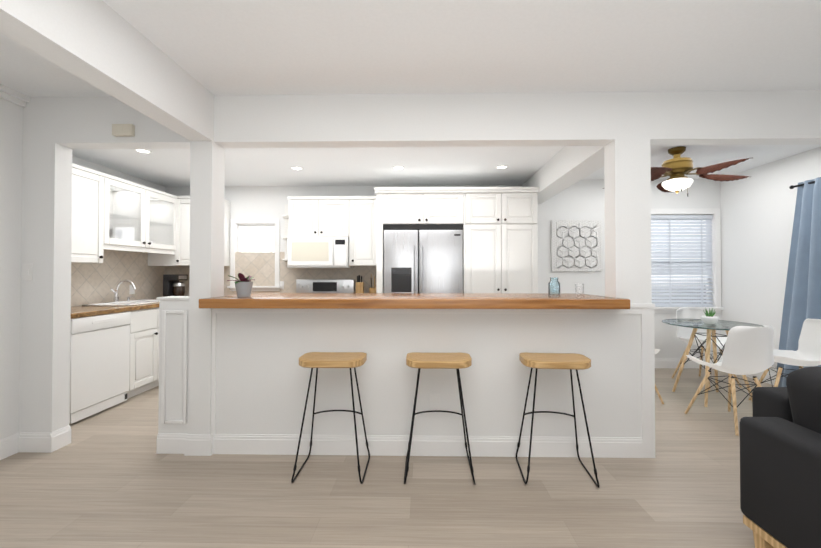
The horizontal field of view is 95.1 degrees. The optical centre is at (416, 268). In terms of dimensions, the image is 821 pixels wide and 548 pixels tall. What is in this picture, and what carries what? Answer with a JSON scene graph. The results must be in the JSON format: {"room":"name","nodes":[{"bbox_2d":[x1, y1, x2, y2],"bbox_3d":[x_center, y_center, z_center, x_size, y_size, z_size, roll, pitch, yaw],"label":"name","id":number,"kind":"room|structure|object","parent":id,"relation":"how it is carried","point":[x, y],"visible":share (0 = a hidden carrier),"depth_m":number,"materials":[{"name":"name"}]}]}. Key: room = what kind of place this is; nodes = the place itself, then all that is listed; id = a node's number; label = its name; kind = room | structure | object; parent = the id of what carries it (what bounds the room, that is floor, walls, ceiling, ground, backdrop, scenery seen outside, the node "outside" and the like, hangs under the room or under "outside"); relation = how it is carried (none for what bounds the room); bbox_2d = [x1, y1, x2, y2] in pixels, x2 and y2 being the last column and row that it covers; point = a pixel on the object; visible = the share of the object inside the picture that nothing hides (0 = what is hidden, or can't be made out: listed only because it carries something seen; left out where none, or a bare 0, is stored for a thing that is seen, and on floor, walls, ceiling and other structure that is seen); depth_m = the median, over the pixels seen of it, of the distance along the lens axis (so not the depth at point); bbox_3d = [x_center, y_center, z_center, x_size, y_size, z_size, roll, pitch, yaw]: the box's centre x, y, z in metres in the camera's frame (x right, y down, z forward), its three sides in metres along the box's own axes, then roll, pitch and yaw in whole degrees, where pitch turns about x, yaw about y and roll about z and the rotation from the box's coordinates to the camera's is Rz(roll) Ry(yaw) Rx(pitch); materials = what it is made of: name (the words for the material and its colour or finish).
{"room":"living room","nodes":[
{"label":"living room","id":0,"kind":"room"},
{"bbox_2d":[0,98,22,439],"bbox_3d":[-2.863,0.004,0.470,0.120,2.470,4.300,0,-1,1],"label":"wall","id":1,"kind":"structure","parent":0,"point":[11,138],"depth_m":2.55,"materials":[{"name":"paint"}]},
{"bbox_2d":[0,84,29,106],"bbox_3d":[-2.781,-1.196,0.484,0.045,0.070,4.300,0,-1,1],"label":"crown molding","id":2,"kind":"structure","parent":1,"relation":"attached to","point":[13,96],"depth_m":2.54,"materials":[{"name":"paint"}]},
{"bbox_2d":[72,156,164,305],"bbox_3d":[-3.467,0.047,3.957,0.120,2.470,2.390,0,-1,1],"label":"wall","id":3,"kind":"structure","parent":0,"point":[100,168],"depth_m":4.24,"materials":[{"name":"paint"}]},
{"bbox_2d":[71,163,110,262],"bbox_3d":[-3.228,-0.494,3.296,0.376,0.876,0.823,0,-1,1],"label":"upper cabinet","id":4,"kind":"object","parent":3,"relation":"attached to","point":[110,212],"depth_m":3.49,"materials":[{"name":"paint"}]},
{"bbox_2d":[71,249,162,305],"bbox_3d":[-3.408,0.065,3.896,0.003,0.608,2.250,0,-1,1],"label":"tile backsplash","id":5,"kind":"structure","parent":3,"relation":"attached to","point":[92,283],"depth_m":4.22,"materials":[{"name":"beige tile"}]},
{"bbox_2d":[129,285,134,293],"bbox_3d":[-3.392,0.246,4.468,0.006,0.115,0.080,0,-1,1],"label":"electrical outlet","id":6,"kind":"object","parent":5,"relation":"attached to","point":[131,290],"visible":0.85,"depth_m":4.46,"materials":[{"name":"white plastic"}]},
{"bbox_2d":[72,146,564,186],"bbox_3d":[-1.022,-1.154,3.866,4.775,0.070,2.270,0,-1,1],"label":"ceiling","id":7,"kind":"structure","parent":0,"point":[362,166],"depth_m":4.02,"materials":[{"name":"paint"}]},
{"bbox_2d":[134,149,151,153],"bbox_3d":[-2.605,-1.120,3.570,0.140,0.004,0.140,0,-1,1],"label":"recessed light","id":8,"kind":"object","parent":7,"relation":"in","point":[144,151],"visible":0.9,"depth_m":3.58,"materials":[{"name":"paint"}]},
{"bbox_2d":[290,166,303,169],"bbox_3d":[-1.329,-1.113,4.156,0.140,0.004,0.140,0,-1,1],"label":"recessed light","id":9,"kind":"object","parent":7,"relation":"in","point":[296,168],"visible":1,"depth_m":4.16,"materials":[{"name":"paint"}]},
{"bbox_2d":[392,166,404,169],"bbox_3d":[-0.203,-1.113,4.135,0.140,0.004,0.140,0,-1,1],"label":"recessed light","id":10,"kind":"object","parent":7,"relation":"in","point":[398,167],"visible":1,"depth_m":4.13,"materials":[{"name":"paint"}]},
{"bbox_2d":[495,165,507,168],"bbox_3d":[0.932,-1.113,4.114,0.140,0.004,0.140,0,-1,1],"label":"recessed light","id":11,"kind":"object","parent":7,"relation":"in","point":[502,167],"visible":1,"depth_m":4.12,"materials":[{"name":"paint"}]},
{"bbox_2d":[0,368,773,547],"bbox_3d":[0.209,1.283,1.597,7.900,0.060,7.300,0,-1,1],"label":"floor","id":12,"kind":"structure","parent":0,"point":[110,477],"depth_m":2.09,"materials":[{"name":"brown wood"}]},
{"bbox_2d":[69,315,76,423],"bbox_3d":[-3.098,0.834,2.882,0.652,0.870,0.266,0,-1,1],"label":"base cabinet","id":13,"kind":"object","parent":12,"relation":"on","point":[73,330],"depth_m":3.03,"materials":[{"name":"paint"}]},
{"bbox_2d":[73,311,136,422],"bbox_3d":[-3.089,0.840,3.349,0.652,0.870,0.668,0,-1,1],"label":"dishwasher","id":14,"kind":"object","parent":12,"relation":"on","point":[114,352],"depth_m":3.33,"materials":[{"name":"paint"}]},
{"bbox_2d":[71,299,158,318],"bbox_3d":[-3.079,0.388,3.886,0.652,0.048,2.262,0,-1,1],"label":"countertop","id":15,"kind":"structure","parent":14,"relation":"on","point":[129,305],"depth_m":3.67,"materials":[{"name":"brown wood"}]},
{"bbox_2d":[163,274,187,296],"bbox_3d":[-3.052,0.226,4.762,0.200,0.310,0.220,0,-1,1],"label":"coffee maker","id":16,"kind":"object","parent":15,"relation":"on","point":[173,285],"visible":0.77,"depth_m":4.70,"materials":[{"name":"black plastic"}]},
{"bbox_2d":[137,307,158,394],"bbox_3d":[-3.077,0.848,3.998,0.652,0.870,0.747,0,-1,1],"label":"base cabinet","id":17,"kind":"object","parent":12,"relation":"on","point":[147,317],"depth_m":3.86,"materials":[{"name":"paint"}]},
{"bbox_2d":[188,141,224,434],"bbox_3d":[-1.482,0.194,2.650,0.150,2.145,0.165,0,-1,1],"label":"column","id":18,"kind":"structure","parent":12,"relation":"on","point":[207,192],"depth_m":2.57,"materials":[{"name":"paint"}]},
{"bbox_2d":[296,279,354,292],"bbox_3d":[-1.202,0.713,4.606,0.755,1.155,0.691,0,-1,1],"label":"range","id":19,"kind":"object","parent":12,"relation":"on","point":[325,285],"visible":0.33,"depth_m":4.88,"materials":[{"name":"silver metal"}]},
{"bbox_2d":[291,352,369,483],"bbox_3d":[-0.524,0.902,2.357,0.421,0.720,0.349,0,-1,1],"label":"bar stool","id":20,"kind":"object","parent":12,"relation":"on","point":[317,360],"visible":0.98,"depth_m":2.28,"materials":[{"name":"brown wood"}]},
{"bbox_2d":[384,230,462,292],"bbox_3d":[0.077,0.420,4.565,0.905,1.720,0.731,0,-1,1],"label":"fridge","id":21,"kind":"object","parent":12,"relation":"on","point":[423,261],"visible":0.52,"depth_m":4.26,"materials":[{"name":"silver metal"}]},
{"bbox_2d":[404,352,475,484],"bbox_3d":[0.135,0.902,2.344,0.421,0.720,0.349,0,-1,1],"label":"bar stool","id":22,"kind":"object","parent":12,"relation":"on","point":[456,361],"visible":0.98,"depth_m":2.26,"materials":[{"name":"brown wood"}]},
{"bbox_2d":[458,187,537,292],"bbox_3d":[0.957,0.202,4.595,0.838,2.174,0.696,0,-1,1],"label":"tall cabinet","id":23,"kind":"object","parent":12,"relation":"on","point":[498,226],"depth_m":4.26,"materials":[{"name":"paint"}]},
{"bbox_2d":[516,352,599,487],"bbox_3d":[0.852,0.902,2.331,0.421,0.720,0.349,0,-1,5],"label":"bar stool","id":24,"kind":"object","parent":12,"relation":"on","point":[570,361],"visible":0.98,"depth_m":2.26,"materials":[{"name":"brown wood"}]},
{"bbox_2d":[655,349,663,403],"bbox_3d":[2.096,0.869,3.767,0.487,0.830,0.470,0,-1,1],"label":"dining chair","id":25,"kind":"object","parent":12,"relation":"on","point":[656,389],"visible":0.04,"depth_m":3.56,"materials":[{"name":"white plastic"}]},
{"bbox_2d":[671,307,741,389],"bbox_3d":[3.248,0.875,4.250,0.470,0.830,0.488,0,-1,-13],"label":"dining chair","id":26,"kind":"object","parent":12,"relation":"on","point":[683,334],"visible":0.48,"depth_m":4.41,"materials":[{"name":"white plastic"}]},
{"bbox_2d":[662,319,763,406],"bbox_3d":[2.899,0.910,3.692,0.820,0.743,0.820,0,-1,1],"label":"dining table","id":27,"kind":"object","parent":12,"relation":"on","point":[696,324],"visible":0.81,"depth_m":3.70,"materials":[{"name":"clear glass"}]},
{"bbox_2d":[700,308,718,323],"bbox_3d":[2.869,0.458,3.678,0.144,0.159,0.144,0,-1,1],"label":"potted plant","id":28,"kind":"object","parent":27,"relation":"on","point":[709,318],"visible":1,"depth_m":3.65,"materials":[{"name":"ceramic"}]},
{"bbox_2d":[684,325,773,435],"bbox_3d":[2.608,0.861,3.103,0.470,0.830,0.487,0,-1,-7],"label":"dining chair","id":29,"kind":"object","parent":12,"relation":"on","point":[748,350],"visible":1,"depth_m":2.92,"materials":[{"name":"white plastic"}]},
{"bbox_2d":[740,366,820,547],"bbox_3d":[1.904,0.823,0.766,1.000,0.840,2.170,0,-1,1],"label":"sofa","id":30,"kind":"object","parent":12,"relation":"on","point":[780,468],"visible":1,"depth_m":1.51,"materials":[{"name":"black fabric"}]},
{"bbox_2d":[748,318,820,399],"bbox_3d":[3.367,0.864,3.371,0.487,0.830,0.470,0,-1,25],"label":"dining chair","id":31,"kind":"object","parent":12,"relation":"on","point":[807,352],"visible":0.6,"depth_m":3.41,"materials":[{"name":"white plastic"}]},
{"bbox_3d":[-1.596,0.836,4.648,2.272,0.910,0.670,0,-1,1],"label":"base cabinet","id":32,"kind":"object","parent":12,"relation":"on","visible":0},
{"bbox_2d":[356,275,363,292],"bbox_3d":[-0.722,0.230,4.758,0.090,0.300,0.120,0,-1,1],"label":"knife block","id":33,"kind":"object","parent":32,"relation":"on","point":[359,287],"visible":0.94,"depth_m":4.70,"materials":[{"name":"brown wood"}]},
{"bbox_2d":[369,274,375,292],"bbox_3d":[-0.551,0.226,4.775,0.110,0.310,0.110,0,-1,1],"label":"utensil crock","id":34,"kind":"object","parent":32,"relation":"on","point":[372,290],"visible":0.48,"depth_m":4.74,"materials":[{"name":"brown wood"}]},
{"bbox_2d":[0,0,820,178],"bbox_3d":[0.209,-1.247,1.628,7.900,0.060,7.300,0,-1,1],"label":"ceiling","id":35,"kind":"structure","parent":0,"point":[269,47],"depth_m":2.06,"materials":[{"name":"paint"}]},
{"bbox_2d":[0,0,213,141],"bbox_3d":[-1.523,-1.068,0.458,0.150,0.325,4.300,0,-1,1],"label":"beam","id":36,"kind":"structure","parent":35,"relation":"attached to","point":[103,46],"depth_m":1.77,"materials":[{"name":"paint"}]},
{"bbox_2d":[522,146,603,203],"bbox_3d":[1.485,-1.027,3.817,0.238,0.325,2.270,0,-1,1],"label":"soffit","id":37,"kind":"structure","parent":35,"relation":"attached to","point":[564,168],"depth_m":3.53,"materials":[{"name":"paint"}]},
{"bbox_2d":[603,146,749,196],"bbox_3d":[2.630,-0.943,3.705,1.264,0.494,1.301,0,-1,1],"label":"ceiling fan","id":38,"kind":"object","parent":35,"relation":"hanging from","point":[677,168],"visible":0.77,"depth_m":3.62,"materials":[{"name":"brown wood"}]},
{"bbox_2d":[19,90,820,436],"bbox_3d":[0.183,0.031,2.628,7.470,2.470,0.154,0,-1,1],"label":"wall","id":39,"kind":"structure","parent":0,"point":[262,379],"depth_m":2.57,"materials":[{"name":"paint"}]},
{"bbox_2d":[112,124,134,136],"bbox_3d":[-2.033,-0.960,2.598,0.140,0.080,0.036,0,-1,1],"label":"door chime","id":40,"kind":"object","parent":39,"relation":"attached to","point":[123,130],"visible":1,"depth_m":2.58,"materials":[{"name":"beige plastic"}]},
{"bbox_2d":[0,358,775,459],"bbox_3d":[0.559,1.186,1.592,6.680,0.135,6.700,0,-1,1],"label":"baseboard","id":41,"kind":"structure","parent":39,"relation":"attached to","point":[394,445],"depth_m":2.54,"materials":[{"name":"paint"}]},
{"bbox_2d":[199,293,629,308],"bbox_3d":[-0.013,0.229,2.755,2.784,0.062,0.720,0,-1,1],"label":"bar","id":42,"kind":"object","parent":39,"relation":"on","point":[415,301],"visible":0.94,"depth_m":2.41,"materials":[{"name":"brown wood"}]},
{"bbox_2d":[227,273,254,296],"bbox_3d":[-1.224,0.112,2.642,0.181,0.168,0.219,0,-1,1],"label":"potted plant","id":43,"kind":"object","parent":42,"relation":"on","point":[243,285],"visible":1,"depth_m":2.61,"materials":[{"name":"ceramic"}]},
{"bbox_2d":[548,278,559,293],"bbox_3d":[1.085,0.135,2.965,0.090,0.130,0.089,0,-1,1],"label":"glass jar","id":44,"kind":"object","parent":42,"relation":"on","point":[549,288],"visible":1,"depth_m":2.96,"materials":[{"name":"blue"}]},
{"bbox_2d":[211,303,654,457],"bbox_3d":[0.094,0.751,2.614,3.002,1.030,0.164,0,-1,1],"label":"trim","id":45,"kind":"structure","parent":39,"relation":"attached to","point":[646,311],"depth_m":2.53,"materials":[{"name":"paint"}]},
{"bbox_2d":[430,394,439,410],"bbox_3d":[0.122,0.907,2.549,0.070,0.115,0.008,0,-1,1],"label":"outlet","id":46,"kind":"object","parent":39,"relation":"attached to","point":[434,401],"visible":0.94,"depth_m":2.55,"materials":[{"name":"white plastic"}]},
{"bbox_2d":[604,139,651,303],"bbox_3d":[1.462,-0.309,2.608,0.238,1.140,0.150,0,-1,1],"label":"column","id":47,"kind":"structure","parent":39,"relation":"on","point":[627,172],"depth_m":2.54,"materials":[{"name":"paint"}]},
{"bbox_2d":[165,179,720,357],"bbox_3d":[0.348,0.060,5.020,7.470,2.470,0.120,0,-1,1],"label":"wall","id":48,"kind":"structure","parent":0,"point":[583,199],"depth_m":4.94,"materials":[{"name":"paint"}]},
{"bbox_2d":[143,195,178,265],"bbox_3d":[-3.180,-0.475,4.845,0.413,0.876,0.368,0,-1,1],"label":"upper cabinet","id":49,"kind":"object","parent":48,"relation":"attached to","point":[160,212],"depth_m":4.68,"materials":[{"name":"paint"}]},
{"bbox_2d":[179,196,229,265],"bbox_3d":[-2.766,-0.475,4.838,0.530,0.876,0.368,0,-1,1],"label":"upper cabinet","id":50,"kind":"object","parent":48,"relation":"attached to","point":[184,201],"depth_m":4.70,"materials":[{"name":"paint"}]},
{"bbox_2d":[227,219,280,290],"bbox_3d":[-2.157,-0.185,5.046,0.700,0.960,0.170,0,-1,1],"label":"kitchen window","id":51,"kind":"structure","parent":48,"relation":"in","point":[254,235],"depth_m":5.04,"materials":[{"name":"paint"}]},
{"bbox_2d":[163,252,375,296],"bbox_3d":[-1.922,0.079,5.001,2.930,0.608,0.003,0,-1,1],"label":"tile backsplash","id":52,"kind":"structure","parent":48,"relation":"attached to","point":[259,265],"depth_m":5.00,"materials":[{"name":"beige tile"}]},
{"bbox_2d":[279,281,283,288],"bbox_3d":[-1.802,0.220,4.993,0.070,0.110,0.006,0,-1,1],"label":"electrical outlet","id":53,"kind":"object","parent":52,"relation":"attached to","point":[282,284],"visible":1,"depth_m":4.99,"materials":[{"name":"white plastic"}]},
{"bbox_2d":[286,196,349,239],"bbox_3d":[-1.213,-0.647,4.821,0.756,0.500,0.346,0,-1,1],"label":"upper cabinet","id":54,"kind":"object","parent":48,"relation":"attached to","point":[306,216],"depth_m":4.65,"materials":[{"name":"paint"}]},
{"bbox_2d":[287,237,353,267],"bbox_3d":[-1.214,-0.203,4.769,0.745,0.380,0.439,0,-1,1],"label":"microwave","id":55,"kind":"object","parent":54,"relation":"attached to","point":[317,252],"visible":0.9,"depth_m":4.58,"materials":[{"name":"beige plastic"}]},
{"bbox_2d":[342,196,376,265],"bbox_3d":[-0.685,-0.467,4.809,0.416,0.860,0.346,0,-1,1],"label":"upper cabinet","id":56,"kind":"object","parent":48,"relation":"attached to","point":[353,219],"depth_m":4.64,"materials":[{"name":"paint"}]},
{"bbox_2d":[382,191,465,229],"bbox_3d":[0.077,-0.697,4.623,0.922,0.374,0.696,0,-1,1],"label":"upper cabinet","id":57,"kind":"object","parent":48,"relation":"attached to","point":[401,210],"depth_m":4.28,"materials":[{"name":"paint"}]},
{"bbox_2d":[551,220,602,270],"bbox_3d":[2.091,-0.301,4.911,0.660,0.670,0.037,0,-1,1],"label":"art panel","id":58,"kind":"object","parent":48,"relation":"attached to","point":[576,245],"visible":1,"depth_m":4.90,"materials":[{"name":"paint"}]},
{"bbox_2d":[651,208,723,312],"bbox_3d":[3.312,-0.106,4.941,1.320,1.360,0.170,0,-1,1],"label":"dining room window","id":59,"kind":"structure","parent":48,"relation":"in","point":[707,222],"depth_m":4.92,"materials":[{"name":"paint"}]},
{"bbox_2d":[720,147,820,373],"bbox_3d":[3.958,0.017,1.542,0.120,2.470,6.700,0,-1,1],"label":"wall","id":60,"kind":"structure","parent":0,"point":[757,209],"depth_m":4.31,"materials":[{"name":"paint"}]},
{"bbox_2d":[776,177,820,386],"bbox_3d":[3.844,0.184,2.693,0.151,2.135,2.702,0,-1,1],"label":"curtain","id":61,"kind":"object","parent":60,"relation":"hanging from","point":[802,300],"visible":0.79,"depth_m":3.75,"materials":[{"name":"blue fabric"}]},
{"label":"outside","id":62,"kind":"structure","parent":0,"visible":0},
{"bbox_2d":[651,224,706,302],"bbox_3d":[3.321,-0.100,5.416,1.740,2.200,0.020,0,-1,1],"label":"window blind","id":63,"kind":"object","parent":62,"point":[677,275],"depth_m":5.40,"materials":[{"name":"white plastic"}]}
]}

